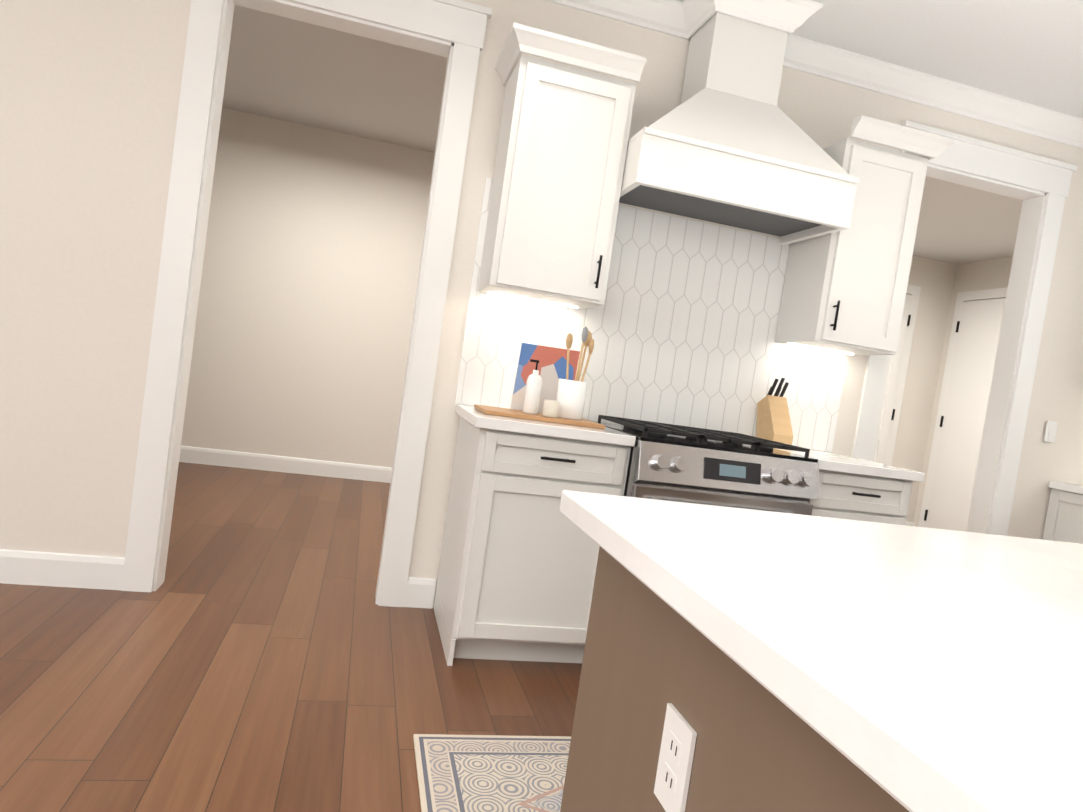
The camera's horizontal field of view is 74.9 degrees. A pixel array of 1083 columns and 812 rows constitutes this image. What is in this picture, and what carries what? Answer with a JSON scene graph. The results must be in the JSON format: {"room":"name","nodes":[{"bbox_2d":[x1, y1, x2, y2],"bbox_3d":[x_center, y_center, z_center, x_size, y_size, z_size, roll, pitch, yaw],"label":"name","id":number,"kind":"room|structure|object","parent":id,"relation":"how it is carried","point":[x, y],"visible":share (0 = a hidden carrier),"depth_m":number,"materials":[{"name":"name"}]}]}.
{"room":"kitchen","nodes":[
{"label":"kitchen","id":0,"kind":"room"},
{"bbox_2d":[0,462,581,811],"bbox_3d":[0.315,1.165,0.339,10.450,0.060,12.150,8,3,-14],"label":"floor","id":1,"kind":"structure","parent":0,"point":[258,650],"depth_m":2.30,"materials":[{"name":"brown wood"}]},
{"bbox_2d":[413,734,570,811],"bbox_3d":[0.282,1.057,1.875,1.200,0.008,0.660,8,3,-14],"label":"rug","id":2,"kind":"object","parent":1,"relation":"on","point":[479,773],"visible":0.33,"depth_m":1.91,"materials":[{"name":"beige fabric"}]},
{"bbox_2d":[434,416,630,665],"bbox_3d":[-0.064,0.526,2.873,0.578,0.875,0.642,8,3,-14],"label":"base cabinet","id":3,"kind":"object","parent":1,"relation":"on","point":[518,565],"visible":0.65,"depth_m":2.60,"materials":[{"name":"white wood"}]},
{"bbox_2d":[455,404,635,446],"bbox_3d":[-0.013,0.071,2.858,0.603,0.039,0.624,8,3,-14],"label":"countertop","id":4,"kind":"structure","parent":3,"relation":"on","point":[473,416],"depth_m":2.58,"materials":[{"name":"white stone"}]},
{"bbox_2d":[474,404,604,428],"bbox_3d":[-0.016,0.042,2.858,0.480,0.016,0.300,8,3,-14],"label":"cutting board","id":5,"kind":"object","parent":4,"relation":"on","point":[505,412],"visible":0.92,"depth_m":2.74,"materials":[{"name":"brown wood"}]},
{"bbox_2d":[522,359,541,413],"bbox_3d":[-0.031,-0.077,2.835,0.064,0.215,0.064,8,3,-14],"label":"bottle","id":6,"kind":"object","parent":5,"relation":"on","point":[532,393],"visible":1,"depth_m":2.81,"materials":[{"name":"white ceramic"}]},
{"bbox_2d":[542,399,559,417],"bbox_3d":[0.037,0.011,2.786,0.062,0.065,0.062,8,3,-14],"label":"candle jar","id":7,"kind":"object","parent":5,"relation":"on","point":[551,408],"visible":1,"depth_m":2.76,"materials":[{"name":"beige ceramic"}]},
{"bbox_2d":[556,327,593,419],"bbox_3d":[0.136,-0.137,2.891,0.122,0.377,0.121,8,3,-14],"label":"utensil crock","id":8,"kind":"object","parent":5,"relation":"on","point":[570,396],"visible":1,"depth_m":2.85,"materials":[{"name":"white ceramic"}]},
{"bbox_2d":[510,342,579,412],"bbox_3d":[0.012,-0.104,3.009,0.254,0.300,0.072,8,3,-14],"label":"art print","id":9,"kind":"object","parent":4,"relation":"on","point":[552,365],"visible":0.57,"depth_m":2.99,"materials":[{"name":"multicoloured paper"}]},
{"bbox_2d":[593,415,818,515],"bbox_3d":[0.599,0.578,2.981,0.754,0.952,0.711,8,3,-14],"label":"range","id":10,"kind":"object","parent":1,"relation":"on","point":[678,463],"visible":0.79,"depth_m":2.68,"materials":[{"name":"silver metal"}]},
{"bbox_2d":[560,547,908,811],"bbox_3d":[0.951,0.760,1.042,1.690,0.859,0.811,8,3,-14],"label":"kitchen island","id":11,"kind":"object","parent":1,"relation":"on","point":[648,655],"visible":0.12,"depth_m":0.88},
{"bbox_2d":[654,703,696,811],"bbox_3d":[0.160,0.432,0.853,0.007,0.116,0.072,8,3,-14],"label":"outlet","id":12,"kind":"object","parent":11,"relation":"attached to","point":[675,761],"visible":1,"depth_m":0.85,"materials":[{"name":"white plastic"}]},
{"bbox_2d":[560,490,1082,811],"bbox_3d":[1.046,0.326,0.877,1.820,0.040,1.180,8,3,-14],"label":"island countertop","id":13,"kind":"structure","parent":11,"relation":"on","point":[915,669],"depth_m":0.68,"materials":[{"name":"white stone"}]},
{"bbox_2d":[810,470,912,524],"bbox_3d":[1.193,0.693,3.188,0.508,0.875,0.642,8,3,-14],"label":"base cabinet","id":14,"kind":"object","parent":1,"relation":"on","point":[851,496],"visible":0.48,"depth_m":2.90,"materials":[{"name":"white wood"}]},
{"bbox_2d":[774,448,924,481],"bbox_3d":[1.266,0.241,3.179,0.528,0.039,0.624,8,3,-14],"label":"countertop","id":15,"kind":"structure","parent":14,"relation":"on","point":[831,461],"depth_m":2.91,"materials":[{"name":"white stone"}]},
{"bbox_2d":[756,378,792,444],"bbox_3d":[1.111,0.026,3.347,0.100,0.326,0.185,8,3,-14],"label":"knife block","id":16,"kind":"object","parent":15,"relation":"on","point":[773,420],"visible":0.94,"depth_m":3.32,"materials":[{"name":"brown wood"}]},
{"bbox_2d":[1042,488,1082,543],"bbox_3d":[3.119,0.954,3.543,0.642,0.875,0.899,8,3,-14],"label":"base cabinet","id":17,"kind":"object","parent":1,"relation":"on","point":[1064,520],"visible":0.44,"depth_m":3.80,"materials":[{"name":"white wood"}]},
{"bbox_3d":[3.341,1.027,2.620,0.642,0.875,0.995,8,3,-14],"label":"base cabinet","id":18,"kind":"object","parent":1,"relation":"on","visible":0},
{"bbox_2d":[1049,481,1082,493],"bbox_3d":[3.411,0.574,2.619,0.624,0.039,2.769,8,3,-14],"label":"countertop","id":19,"kind":"structure","parent":18,"relation":"on","point":[1072,487],"depth_m":3.80,"materials":[{"name":"white stone"}]},
{"bbox_2d":[0,0,1082,607],"bbox_3d":[-0.190,-0.478,3.164,10.420,2.800,0.128,8,3,-14],"label":"wall","id":20,"kind":"structure","parent":0,"point":[680,324],"depth_m":3.05,"materials":[{"name":"paint"}]},
{"bbox_2d":[0,549,124,589],"bbox_3d":[-3.468,0.435,2.383,3.730,0.130,0.014,8,3,-14],"label":"baseboard","id":21,"kind":"structure","parent":20,"relation":"attached to","point":[22,567],"depth_m":2.77,"materials":[{"name":"white wood"}]},
{"bbox_2d":[121,0,491,606],"bbox_3d":[-0.974,-0.474,2.972,1.170,2.585,0.172,8,3,-14],"label":"door frame","id":22,"kind":"structure","parent":20,"relation":"attached to","point":[453,31],"depth_m":2.88,"materials":[{"name":"white wood"}]},
{"bbox_2d":[477,23,645,308],"bbox_3d":[0.038,-0.929,2.914,0.532,0.971,0.404,8,3,-14],"label":"upper cabinet","id":23,"kind":"object","parent":20,"relation":"attached to","point":[557,179],"visible":1,"depth_m":2.79,"materials":[{"name":"white wood"}]},
{"bbox_2d":[546,0,705,39],"bbox_3d":[-2.092,-2.084,2.472,5.775,0.105,0.100,8,3,-14],"label":"crown molding","id":24,"kind":"structure","parent":20,"relation":"attached to","point":[686,19],"depth_m":3.12,"materials":[{"name":"white wood"}]},
{"bbox_2d":[619,12,858,244],"bbox_3d":[0.833,-1.272,3.027,0.956,0.923,0.486,8,3,-14],"label":"range hood","id":25,"kind":"object","parent":20,"relation":"attached to","point":[727,141],"visible":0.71,"depth_m":2.91,"materials":[{"name":"white wood"}]},
{"bbox_2d":[775,115,954,354],"bbox_3d":[1.474,-0.739,3.274,0.482,0.971,0.404,8,3,-14],"label":"upper cabinet","id":26,"kind":"object","parent":20,"relation":"attached to","point":[844,291],"visible":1,"depth_m":3.14,"materials":[{"name":"white wood"}]},
{"bbox_2d":[783,41,1082,148],"bbox_3d":[2.305,-1.500,3.573,2.665,0.105,0.100,8,3,-14],"label":"crown molding","id":27,"kind":"structure","parent":20,"relation":"attached to","point":[819,59],"depth_m":3.48,"materials":[{"name":"white wood"}]},
{"bbox_2d":[851,120,1077,535],"bbox_3d":[2.110,-0.064,3.744,1.080,2.585,0.172,8,3,-14],"label":"door frame","id":28,"kind":"structure","parent":20,"relation":"attached to","point":[1039,186],"depth_m":3.77,"materials":[{"name":"white wood"}]},
{"bbox_2d":[1044,421,1057,442],"bbox_3d":[2.777,0.141,3.854,0.070,0.114,0.007,8,3,-14],"label":"switch plate","id":29,"kind":"object","parent":20,"relation":"attached to","point":[1050,431],"visible":1,"depth_m":3.85,"materials":[{"name":"white plastic"}]},
{"bbox_2d":[181,107,956,522],"bbox_3d":[-0.889,-0.707,6.076,10.420,2.800,0.120,8,3,-14],"label":"wall","id":30,"kind":"structure","parent":0,"point":[311,265],"depth_m":5.77,"materials":[{"name":"paint"}]},
{"bbox_2d":[179,446,391,482],"bbox_3d":[-1.232,0.596,6.027,8.070,0.130,0.014,8,3,-14],"label":"baseboard","id":31,"kind":"structure","parent":30,"relation":"attached to","point":[188,454],"depth_m":5.80,"materials":[{"name":"white wood"}]},
{"bbox_2d":[872,294,911,463],"bbox_3d":[3.235,0.042,7.009,0.636,2.388,0.100,8,3,-14],"label":"door","id":32,"kind":"structure","parent":30,"relation":"in","point":[887,413],"depth_m":7.07,"materials":[{"name":"white wood"}]},
{"bbox_2d":[885,284,920,465],"bbox_3d":[3.224,-0.009,7.046,0.830,2.505,0.021,8,3,-14],"label":"door frame","id":33,"kind":"structure","parent":30,"relation":"attached to","point":[913,291],"depth_m":7.11,"materials":[{"name":"white wood"}]},
{"bbox_2d":[906,522,913,525],"bbox_3d":[3.646,1.244,7.249,0.390,0.130,0.014,8,3,-14],"label":"baseboard","id":34,"kind":"structure","parent":30,"relation":"attached to","point":[907,523],"depth_m":7.28,"materials":[{"name":"white wood"}]},
{"bbox_2d":[222,0,1082,264],"bbox_3d":[0.722,-1.664,0.215,10.450,0.060,12.150,8,3,-14],"label":"ceiling","id":35,"kind":"structure","parent":0,"point":[322,77],"depth_m":4.09,"materials":[{"name":"paint"}]},
{"bbox_2d":[690,0,822,47],"bbox_3d":[0.913,-1.673,2.962,0.520,0.105,0.110,8,3,-14],"label":"crown molding","id":36,"kind":"structure","parent":35,"relation":"attached to","point":[783,15],"depth_m":2.97,"materials":[{"name":"white wood"}]},
{"bbox_2d":[914,256,1012,526],"bbox_3d":[4.415,0.065,5.863,0.120,2.800,2.880,8,3,-14],"label":"wall","id":37,"kind":"structure","parent":0,"point":[985,275],"depth_m":7.10,"materials":[{"name":"paint"}]},
{"bbox_2d":[918,287,1007,526],"bbox_3d":[4.124,0.136,6.691,0.023,2.505,0.960,8,3,-14],"label":"door frame","id":38,"kind":"structure","parent":37,"relation":"attached to","point":[962,297],"depth_m":7.10,"materials":[{"name":"white wood"}]},
{"bbox_2d":[924,298,1005,531],"bbox_3d":[4.098,0.179,6.696,0.052,2.388,0.764,8,3,-14],"label":"hall door","id":39,"kind":"structure","parent":37,"relation":"in","point":[978,329],"depth_m":6.80,"materials":[{"name":"white wood"}]}
]}

